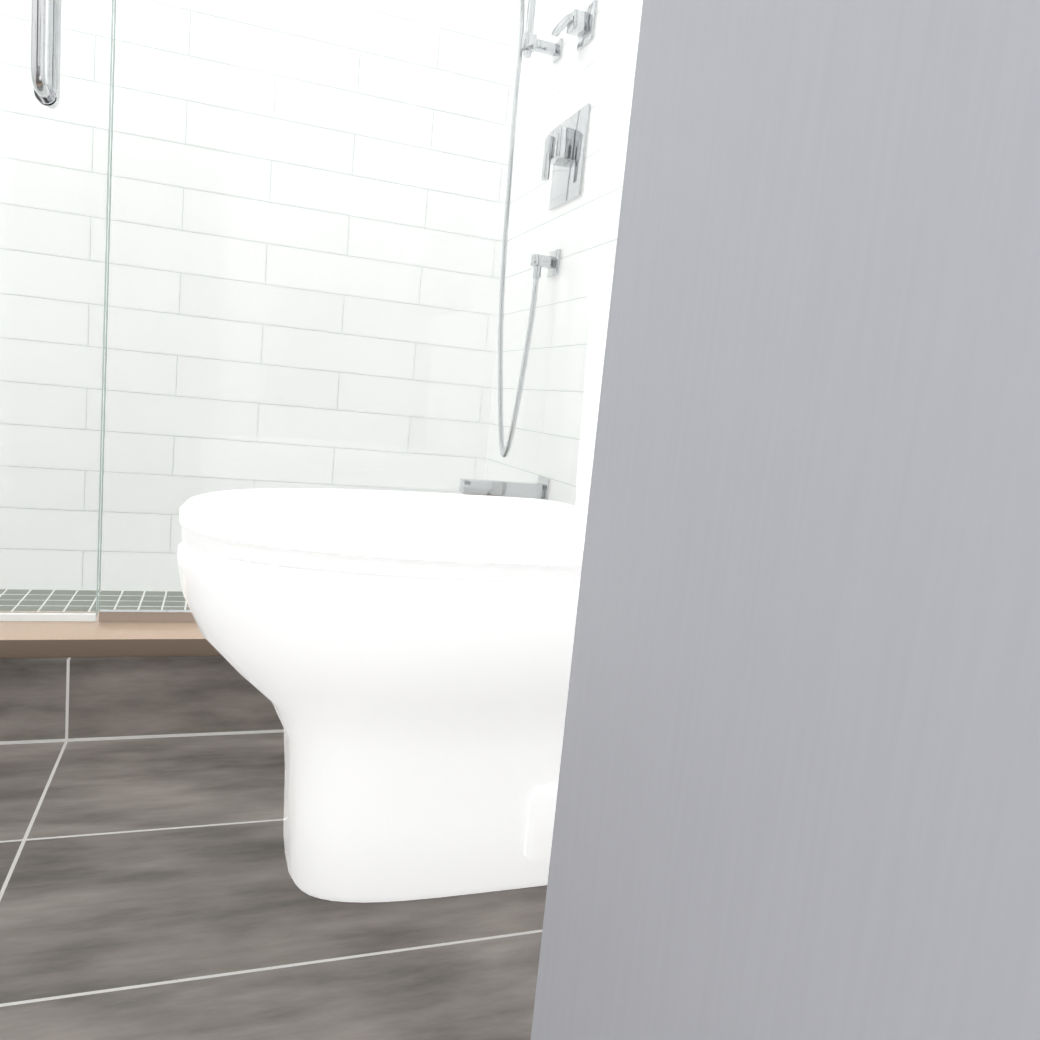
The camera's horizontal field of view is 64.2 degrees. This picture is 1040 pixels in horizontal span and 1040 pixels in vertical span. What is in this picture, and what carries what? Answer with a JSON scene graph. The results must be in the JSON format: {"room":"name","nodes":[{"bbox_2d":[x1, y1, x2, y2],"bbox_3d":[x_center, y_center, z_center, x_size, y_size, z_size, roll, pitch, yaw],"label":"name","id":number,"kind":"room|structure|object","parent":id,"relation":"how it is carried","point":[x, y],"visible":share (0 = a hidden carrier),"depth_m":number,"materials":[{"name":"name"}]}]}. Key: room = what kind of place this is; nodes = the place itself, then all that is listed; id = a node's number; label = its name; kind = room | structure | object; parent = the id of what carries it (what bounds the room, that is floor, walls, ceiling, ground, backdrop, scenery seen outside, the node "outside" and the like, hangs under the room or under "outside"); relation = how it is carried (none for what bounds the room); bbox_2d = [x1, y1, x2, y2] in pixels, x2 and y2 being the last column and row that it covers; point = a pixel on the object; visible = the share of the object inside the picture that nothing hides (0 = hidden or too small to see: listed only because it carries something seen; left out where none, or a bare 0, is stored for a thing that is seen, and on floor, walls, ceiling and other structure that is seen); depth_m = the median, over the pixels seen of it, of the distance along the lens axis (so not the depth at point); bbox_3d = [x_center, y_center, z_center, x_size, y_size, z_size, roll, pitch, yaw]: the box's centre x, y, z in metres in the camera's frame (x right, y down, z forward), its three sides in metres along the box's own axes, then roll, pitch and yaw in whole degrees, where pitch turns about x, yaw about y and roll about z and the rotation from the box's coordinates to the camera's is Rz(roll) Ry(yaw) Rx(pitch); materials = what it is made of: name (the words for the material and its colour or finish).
{"room":"bathroom","nodes":[
{"label":"bathroom","id":0,"kind":"room"},
{"bbox_2d":[98,16,113,589],"bbox_3d":[-0.783,-1.073,2.080,1.590,2.580,0.120,3,8,-20],"label":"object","id":1,"kind":"structure","parent":0,"point":[106,294],"depth_m":2.02,"materials":[{"name":"glass"}]},
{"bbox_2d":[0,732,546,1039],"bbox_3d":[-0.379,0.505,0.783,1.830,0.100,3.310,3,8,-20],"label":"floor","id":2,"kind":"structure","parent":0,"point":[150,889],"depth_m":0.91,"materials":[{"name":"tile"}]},
{"bbox_2d":[0,611,283,744],"bbox_3d":[-0.604,0.261,1.426,1.590,0.163,0.181,3,8,-20],"label":"shower curb","id":3,"kind":"structure","parent":2,"relation":"on","point":[68,681],"depth_m":1.33,"materials":[{"name":"tile"}]},
{"bbox_2d":[0,0,642,621],"bbox_3d":[-0.489,-1.015,1.272,1.587,2.414,0.139,3,8,-20],"label":"shower","id":4,"kind":"object","parent":3,"relation":"on","point":[352,244],"visible":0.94,"depth_m":1.40,"materials":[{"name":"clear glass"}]},
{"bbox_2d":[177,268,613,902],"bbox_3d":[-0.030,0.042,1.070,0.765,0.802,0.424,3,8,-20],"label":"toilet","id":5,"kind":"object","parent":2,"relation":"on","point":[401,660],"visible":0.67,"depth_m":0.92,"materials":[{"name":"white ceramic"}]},
{"bbox_2d":[531,0,1039,1039],"bbox_3d":[0.460,0.202,0.009,0.574,0.870,1.168,3,8,-20],"label":"bathroom vanity","id":6,"kind":"object","parent":2,"relation":"on","point":[799,788],"visible":1,"depth_m":0.26,"materials":[{"name":"laminate"}]}
]}

